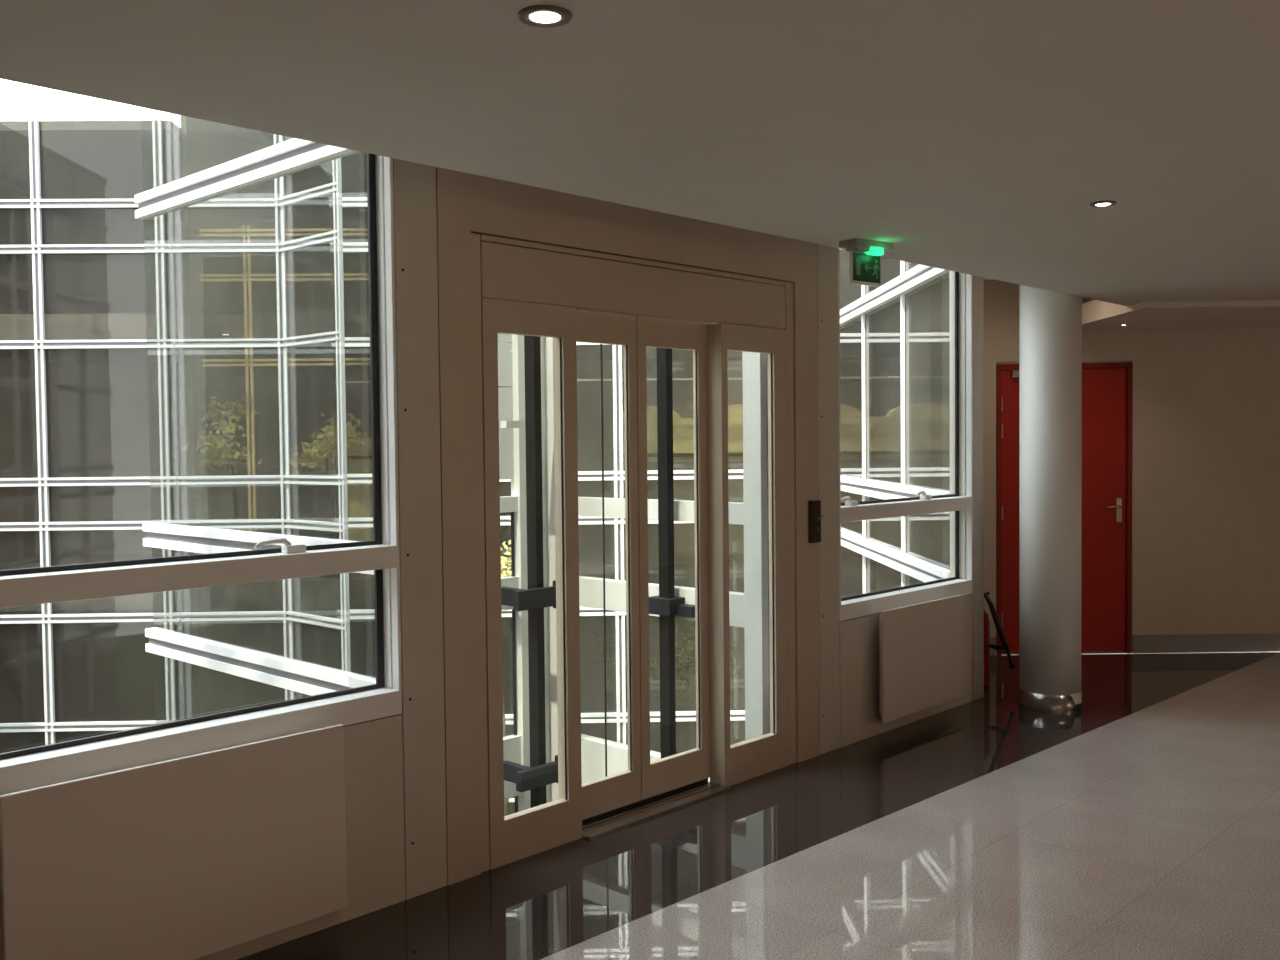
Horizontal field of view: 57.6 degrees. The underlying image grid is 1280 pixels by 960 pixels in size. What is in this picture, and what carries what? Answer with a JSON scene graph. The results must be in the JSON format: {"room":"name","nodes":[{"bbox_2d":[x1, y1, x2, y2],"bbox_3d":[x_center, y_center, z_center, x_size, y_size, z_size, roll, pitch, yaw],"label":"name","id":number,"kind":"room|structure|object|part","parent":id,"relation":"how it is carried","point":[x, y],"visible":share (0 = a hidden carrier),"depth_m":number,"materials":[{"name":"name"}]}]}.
{"room":"elevator lobby","nodes":[
{"label":"elevator lobby","id":0,"kind":"room"},
{"bbox_2d":[0,0,1279,329],"bbox_3d":[3.847,-1.187,4.372,6.382,0.520,16.907,1,3,43],"label":"ceiling","id":1,"kind":"structure","parent":0,"point":[980,138],"depth_m":2.71,"materials":[{"name":"paint"}]},
{"bbox_2d":[517,5,571,27],"bbox_3d":[-0.173,-0.843,2.122,0.100,0.008,0.100,1,3,43],"label":"recessed light","id":2,"kind":"object","parent":1,"relation":"in","point":[545,16],"visible":1,"depth_m":2.11,"materials":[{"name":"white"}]},
{"bbox_2d":[839,238,892,286],"bbox_3d":[0.893,-0.854,4.597,0.210,0.170,0.095,-2,2,-37],"label":"exit sign","id":3,"kind":"object","parent":1,"relation":"hanging from","point":[864,254],"visible":1,"depth_m":4.56,"materials":[{"name":"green plastic"}]},
{"bbox_2d":[864,247,883,255],"bbox_3d":[0.914,-0.901,4.602,0.073,0.028,0.070,-2,2,-37],"label":"lamp","id":4,"kind":"object","parent":3,"relation":"on","point":[869,251],"depth_m":4.57,"materials":[{"name":"green plastic"}]},
{"bbox_2d":[1090,201,1116,206],"bbox_3d":[1.542,-0.918,3.876,0.084,0.008,0.084,1,3,43],"label":"recessed light","id":5,"kind":"object","parent":1,"relation":"in","point":[1098,203],"visible":1,"depth_m":3.86,"materials":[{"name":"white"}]},
{"bbox_2d":[237,652,1279,959],"bbox_3d":[3.598,1.401,4.718,7.145,0.120,16.907,1,3,43],"label":"floor","id":6,"kind":"structure","parent":0,"point":[1152,832],"depth_m":4.27,"materials":[{"name":"stone"}]},
{"bbox_2d":[984,592,1015,685],"bbox_3d":[2.162,0.982,7.168,0.322,0.588,0.144,1,3,43],"label":"folding chair","id":7,"kind":"object","parent":6,"relation":"on","point":[987,645],"visible":0.41,"depth_m":7.16,"materials":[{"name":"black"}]},
{"bbox_2d":[908,262,949,584],"bbox_3d":[1.955,-0.131,7.516,0.095,2.795,1.340,-1,2,-2],"label":"glass facade","id":8,"kind":"structure","parent":0,"point":[928,304],"depth_m":7.64,"materials":[{"name":"glass"}]},
{"bbox_2d":[0,158,983,959],"bbox_3d":[0.043,0.052,4.866,0.152,2.640,5.597,1,3,43],"label":"wall window","id":9,"kind":"structure","parent":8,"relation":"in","point":[395,781],"depth_m":3.95,"materials":[{"name":"paint"}]},
{"bbox_2d":[0,724,347,959],"bbox_3d":[-1.288,1.061,3.301,0.100,0.576,0.983,1,3,43],"label":"radiator","id":10,"kind":"object","parent":9,"relation":"attached to","point":[192,857],"visible":1,"depth_m":3.23,"materials":[{"name":"beige metal"}]},
{"bbox_2d":[0,153,401,794],"bbox_3d":[-1.320,-0.201,3.415,0.140,2.004,1.352,1,3,43],"label":"window","id":11,"kind":"structure","parent":9,"relation":"attached to","point":[34,767],"depth_m":3.59,"materials":[{"name":"white paint"}]},
{"bbox_3d":[-1.310,0.760,3.446,0.140,0.080,1.352,1,3,43],"label":"sill","id":12,"kind":"part","parent":11,"relation":"part of","materials":[{"name":"white paint"}]},
{"bbox_3d":[-1.127,0.197,3.570,0.020,0.033,0.140,1,2,32],"label":"lever","id":13,"kind":"part","parent":11,"relation":"part of","materials":[{"name":"white paint"}]},
{"bbox_3d":[-1.082,0.215,3.640,0.040,0.026,0.068,1,3,43],"label":"handle","id":14,"kind":"part","parent":11,"relation":"part of","materials":[{"name":"white paint"}]},
{"bbox_3d":[-1.315,-0.241,3.408,0.042,1.924,1.350,1,3,43],"label":"sash","id":15,"kind":"part","parent":11,"relation":"part of","materials":[{"name":"white paint"}]},
{"bbox_3d":[-1.282,-0.240,3.378,0.036,1.924,1.352,1,3,43],"label":"frame","id":16,"kind":"part","parent":11,"relation":"part of","materials":[{"name":"white paint"}]},
{"bbox_3d":[-1.310,1.118,3.461,0.150,0.628,1.352,1,3,43],"label":"panel","id":17,"kind":"part","parent":9,"relation":"part of","materials":[{"name":"paint"}]},
{"bbox_3d":[-0.794,0.089,3.983,0.150,2.640,0.170,1,3,43],"label":"pillar panel","id":18,"kind":"part","parent":9,"relation":"part of","materials":[{"name":"paint"}]},
{"bbox_2d":[436,167,819,884],"bbox_3d":[0.053,0.052,4.845,0.175,2.640,2.239,1,3,43],"label":"entrance","id":19,"kind":"object","parent":9,"relation":"attached to","point":[513,258],"visible":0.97,"depth_m":4.67,"materials":[{"name":"paint"}]},
{"bbox_3d":[-0.404,0.371,4.329,0.038,2.046,0.454,1,3,43],"label":"panel","id":20,"kind":"part","parent":19,"relation":"part of","materials":[{"name":"paint"}]},
{"bbox_3d":[-0.167,0.335,4.697,0.030,2.030,0.441,1,3,43],"label":"door","id":21,"kind":"part","parent":19,"relation":"part of","materials":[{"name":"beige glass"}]},
{"bbox_3d":[0.029,-0.774,4.795,0.080,0.196,1.798,1,3,43],"label":"header panel","id":22,"kind":"part","parent":19,"relation":"part of","materials":[{"name":"paint"}]},
{"bbox_3d":[0.042,1.367,4.861,0.175,0.012,0.866,1,3,43],"label":"sill plate","id":23,"kind":"part","parent":19,"relation":"part of","materials":[{"name":"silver metal"}]},
{"bbox_3d":[0.144,0.321,5.026,0.030,2.030,0.454,1,3,43],"label":"door","id":24,"kind":"part","parent":19,"relation":"part of","materials":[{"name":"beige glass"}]},
{"bbox_3d":[0.513,0.330,5.296,0.038,2.046,0.474,1,3,43],"label":"panel","id":25,"kind":"part","parent":19,"relation":"part of","materials":[{"name":"paint"}]},
{"bbox_2d":[808,500,820,542],"bbox_3d":[0.840,0.199,5.579,0.030,0.203,0.073,1,3,43],"label":"panel","id":26,"kind":"object","parent":19,"relation":"attached to","point":[814,506],"visible":1,"depth_m":5.56,"materials":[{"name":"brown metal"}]},
{"bbox_3d":[0.868,0.015,5.737,0.150,2.640,0.172,1,3,43],"label":"pillar panel","id":27,"kind":"part","parent":9,"relation":"part of","materials":[{"name":"paint"}]},
{"bbox_2d":[838,248,972,620],"bbox_3d":[1.403,-0.323,6.287,0.140,2.004,1.373,1,3,43],"label":"window","id":28,"kind":"structure","parent":9,"relation":"attached to","point":[961,502],"depth_m":6.71,"materials":[{"name":"white paint"}]},
{"bbox_3d":[1.030,0.101,5.847,0.020,0.033,0.140,1,2,32],"label":"lever","id":29,"kind":"part","parent":28,"relation":"part of","materials":[{"name":"white paint"}]},
{"bbox_3d":[1.075,0.118,5.916,0.040,0.026,0.068,1,3,43],"label":"handle","id":30,"kind":"part","parent":28,"relation":"part of","materials":[{"name":"white paint"}]},
{"bbox_3d":[1.413,0.639,6.318,0.140,0.080,1.373,1,3,43],"label":"sill","id":31,"kind":"part","parent":28,"relation":"part of","materials":[{"name":"white paint"}]},
{"bbox_3d":[1.539,0.078,6.384,0.020,0.033,0.140,1,2,32],"label":"lever","id":32,"kind":"part","parent":28,"relation":"part of","materials":[{"name":"white paint"}]},
{"bbox_3d":[1.584,0.096,6.453,0.040,0.026,0.068,1,3,43],"label":"handle","id":33,"kind":"part","parent":28,"relation":"part of","materials":[{"name":"white paint"}]},
{"bbox_3d":[1.408,-0.362,6.281,0.042,1.924,1.371,1,3,43],"label":"sash","id":34,"kind":"part","parent":28,"relation":"part of","materials":[{"name":"white paint"}]},
{"bbox_3d":[1.413,0.997,6.333,0.150,0.628,1.373,1,3,43],"label":"panel","id":35,"kind":"part","parent":9,"relation":"part of","materials":[{"name":"paint"}]},
{"bbox_2d":[879,595,962,722],"bbox_3d":[1.481,0.936,6.222,0.100,0.572,0.822,1,3,43],"label":"radiator","id":36,"kind":"object","parent":9,"relation":"attached to","point":[921,644],"visible":1,"depth_m":6.14,"materials":[{"name":"beige metal"}]},
{"bbox_3d":[1.490,0.941,6.213,0.035,0.502,0.742,1,3,43],"label":"heating panel","id":37,"kind":"part","parent":36,"relation":"part of","materials":[{"name":"beige metal"}]},
{"bbox_3d":[1.922,-0.032,6.849,0.150,2.640,0.131,1,3,43],"label":"pillar panel","id":38,"kind":"part","parent":9,"relation":"part of","materials":[{"name":"paint"}]},
{"bbox_2d":[1018,285,1081,711],"bbox_3d":[2.334,-0.028,6.620,0.348,2.638,0.346,1,3,43],"label":"round column","id":39,"kind":"structure","parent":0,"point":[1050,322],"depth_m":6.49,"materials":[{"name":"white paint"}]},
{"bbox_2d":[905,262,1279,641],"bbox_3d":[6.938,-0.210,8.337,10.101,2.795,0.150,-1,2,-1],"label":"wall","id":40,"kind":"structure","parent":0,"point":[1206,425],"depth_m":8.21,"materials":[{"name":"paint"}]},
{"bbox_3d":[2.196,-0.158,8.257,0.616,2.795,0.150,-1,2,-1],"label":"wall panel","id":41,"kind":"part","parent":40,"relation":"part of","materials":[{"name":"paint"}]},
{"bbox_2d":[990,637,995,654],"bbox_3d":[2.269,1.176,8.219,0.490,0.130,0.013,-1,2,-1],"label":"baseboard","id":42,"kind":"structure","parent":40,"relation":"attached to","point":[992,639],"depth_m":8.21,"materials":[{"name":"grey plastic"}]},
{"bbox_2d":[996,362,1132,654],"bbox_3d":[2.990,0.205,8.225,0.955,2.055,0.164,-1,2,-1],"label":"door","id":43,"kind":"structure","parent":40,"relation":"in","point":[1107,388],"depth_m":8.22,"materials":[{"name":"red paint"}]},
{"bbox_3d":[3.343,0.191,8.170,0.141,0.017,0.063,-2,2,-31],"label":"handle lever","id":44,"kind":"part","parent":43,"relation":"part of","materials":[{"name":"silver metal"}]},
{"bbox_3d":[3.383,0.213,8.222,0.040,0.170,0.008,-1,2,-1],"label":"handle plate","id":45,"kind":"part","parent":43,"relation":"part of","materials":[{"name":"silver metal"}]},
{"bbox_3d":[2.975,-1.199,8.237,0.963,0.729,0.150,-1,2,-1],"label":"wall panel","id":46,"kind":"part","parent":40,"relation":"part of","materials":[{"name":"paint"}]},
{"bbox_3d":[7.727,-0.218,8.351,8.522,2.795,0.150,-1,2,-1],"label":"wall panel","id":47,"kind":"part","parent":40,"relation":"part of","materials":[{"name":"paint"}]},
{"bbox_2d":[1132,633,1279,653],"bbox_3d":[7.595,1.117,8.309,8.216,0.130,0.013,-1,2,-1],"label":"baseboard","id":48,"kind":"structure","parent":40,"relation":"attached to","point":[1245,642],"depth_m":8.24,"materials":[{"name":"grey plastic"}]},
{"label":"outside","id":49,"kind":"structure","parent":0,"visible":0},
{"bbox_3d":[-9.042,4.644,14.280,25.850,0.240,36.000,1,3,43],"label":"ground","id":50,"kind":"structure","parent":49,"visible":0},
{"bbox_2d":[0,119,194,752],"bbox_3d":[-6.717,0.267,14.764,3.200,8.450,4.150,-1,2,-2],"label":"glass building","id":51,"kind":"structure","parent":50,"relation":"on","point":[94,412],"depth_m":15.81,"materials":[{"name":"grey"}]},
{"bbox_2d":[172,115,367,716],"bbox_3d":[-4.520,-1.217,14.776,1.206,11.370,4.150,-1,2,-2],"label":"glass building","id":52,"kind":"structure","parent":50,"relation":"on","point":[290,401],"depth_m":14.49,"materials":[{"name":"grey"}]},
{"bbox_2d":[171,395,261,529],"bbox_3d":[-4.780,0.088,13.357,0.851,2.119,0.916,1,3,43],"label":"indoor tree","id":53,"kind":"object","parent":52,"relation":"on","point":[210,447],"visible":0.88,"depth_m":13.28,"materials":[{"name":"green plant"}]},
{"bbox_2d":[278,158,350,671],"bbox_3d":[-3.479,-1.185,12.359,1.169,11.300,0.062,1,3,42],"label":"window frame","id":54,"kind":"structure","parent":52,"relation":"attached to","point":[335,187],"depth_m":12.04,"materials":[{"name":"grey metal"}]},
{"bbox_2d":[501,540,510,815],"bbox_3d":[-1.296,2.484,11.792,0.908,3.919,1.355,0,2,7],"label":"tree","id":55,"kind":"object","parent":50,"relation":"on","point":[504,560],"visible":0.09,"depth_m":11.74,"materials":[{"name":"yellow plant"}]},
{"bbox_2d":[292,151,744,814],"bbox_3d":[-1.134,-1.256,14.867,5.620,11.370,4.150,-1,2,-2],"label":"glass building","id":56,"kind":"structure","parent":50,"relation":"on","point":[313,592],"depth_m":16.85,"materials":[{"name":"white"}]},
{"bbox_2d":[199,225,369,531],"bbox_3d":[-3.918,-0.854,13.103,1.970,4.000,0.030,-1,2,-2],"label":"window frame","id":57,"kind":"structure","parent":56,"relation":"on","point":[243,230],"depth_m":13.05,"materials":[{"name":"white metal"}]},
{"bbox_3d":[-3.949,-2.773,13.040,1.950,0.080,0.030,-1,2,-2],"label":"rail","id":58,"kind":"part","parent":57,"relation":"part of","materials":[{"name":"brown"}]},
{"bbox_3d":[-3.943,-2.273,13.056,1.950,0.080,0.030,-1,2,-2],"label":"rail","id":59,"kind":"part","parent":57,"relation":"part of","materials":[{"name":"brown"}]},
{"bbox_3d":[-3.933,-1.324,13.087,1.950,0.080,0.030,-1,2,-2],"label":"rail","id":60,"kind":"part","parent":57,"relation":"part of","materials":[{"name":"brown"}]},
{"bbox_2d":[289,413,367,577],"bbox_3d":[-3.632,0.169,13.520,0.773,1.922,1.063,1,3,43],"label":"indoor tree","id":61,"kind":"object","parent":56,"relation":"on","point":[331,441],"visible":0.77,"depth_m":13.47,"materials":[{"name":"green plant"}]},
{"bbox_3d":[-3.594,0.969,13.535,0.360,0.320,0.360,1,3,43],"label":"planter","id":62,"kind":"part","parent":61,"relation":"part of","materials":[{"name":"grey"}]},
{"bbox_2d":[347,438,372,540],"bbox_3d":[-3.413,0.291,14.334,0.440,1.620,0.330,-1,2,-2],"label":"arcade","id":63,"kind":"object","parent":56,"relation":"on","point":[359,495],"visible":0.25,"depth_m":14.21,"materials":[{"name":"brown stone"}]},
{"bbox_3d":[-0.844,-1.104,12.888,5.050,0.020,0.030,-1,2,-2],"label":"blind rail","id":64,"kind":"part","parent":56,"relation":"part of","materials":[{"name":"white metal"}]},
{"bbox_2d":[582,620,744,710],"bbox_3d":[0.413,2.765,13.989,2.110,2.680,1.492,-2,2,-35],"label":"tree","id":65,"kind":"object","parent":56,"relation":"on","point":[686,667],"visible":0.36,"depth_m":14.06,"materials":[{"name":"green plant"}]},
{"bbox_2d":[611,404,743,574],"bbox_3d":[0.672,0.104,13.559,2.010,1.959,0.330,-1,2,-2],"label":"facade","id":66,"kind":"object","parent":56,"relation":"on","point":[683,428],"visible":0.29,"depth_m":13.44,"materials":[{"name":"brown stone"}]},
{"bbox_2d":[839,248,1240,653],"bbox_3d":[3.249,-1.140,9.890,3.050,11.370,6.000,-1,2,-2],"label":"glass wing","id":67,"kind":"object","parent":50,"relation":"on","point":[874,558],"visible":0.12,"depth_m":12.76,"materials":[{"name":"white"}]},
{"bbox_3d":[-0.600,4.687,5.618,1.580,0.060,2.320,1,3,43],"label":"pit","id":68,"kind":"object","parent":50,"relation":"on","visible":0},
{"bbox_2d":[134,138,769,812],"bbox_3d":[-0.711,0.057,5.583,1.890,9.200,2.580,1,3,43],"label":"elevator shaft frame","id":69,"kind":"structure","parent":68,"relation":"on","point":[749,610],"depth_m":6.05,"materials":[{"name":"white metal"}]},
{"bbox_3d":[-0.697,1.164,6.923,0.080,6.900,0.075,1,3,43],"label":"shaft post","id":70,"kind":"part","parent":69,"relation":"part of","materials":[{"name":"white metal"}]},
{"bbox_3d":[-0.676,-0.322,6.761,0.050,0.040,0.300,1,3,43],"label":"stay arm","id":71,"kind":"part","parent":69,"relation":"part of"},
{"bbox_2d":[501,335,557,807],"bbox_3d":[-0.633,1.264,6.739,0.290,6.690,0.390,1,3,43],"label":"rail","id":72,"kind":"object","parent":69,"relation":"attached to","point":[534,778],"visible":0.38,"depth_m":6.67,"materials":[{"name":"metal"}]},
{"bbox_3d":[-0.472,1.156,7.088,0.120,6.900,0.135,1,3,43],"label":"shaft post","id":73,"kind":"part","parent":69,"relation":"part of","materials":[{"name":"white metal"}]},
{"bbox_2d":[600,344,606,776],"bbox_3d":[-0.172,1.292,5.866,0.010,6.700,0.010,1,3,43],"label":"cable","id":74,"kind":"object","parent":69,"relation":"hanging from","point":[601,353],"visible":0.47,"depth_m":5.83,"materials":[{"name":"black metal"}]},
{"bbox_2d":[649,348,694,758],"bbox_3d":[0.187,1.268,6.361,0.280,6.690,0.130,1,3,43],"label":"rail","id":75,"kind":"object","parent":69,"relation":"attached to","point":[666,604],"visible":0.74,"depth_m":6.34,"materials":[{"name":"metal"}]},
{"bbox_3d":[0.620,1.177,6.093,0.115,6.900,0.080,1,3,43],"label":"shaft post","id":76,"kind":"part","parent":69,"relation":"part of","materials":[{"name":"white metal"}]},
{"bbox_3d":[0.694,0.355,5.953,0.030,2.050,0.090,1,3,43],"label":"shaft post","id":77,"kind":"part","parent":69,"relation":"part of","materials":[{"name":"metal"}]}
]}

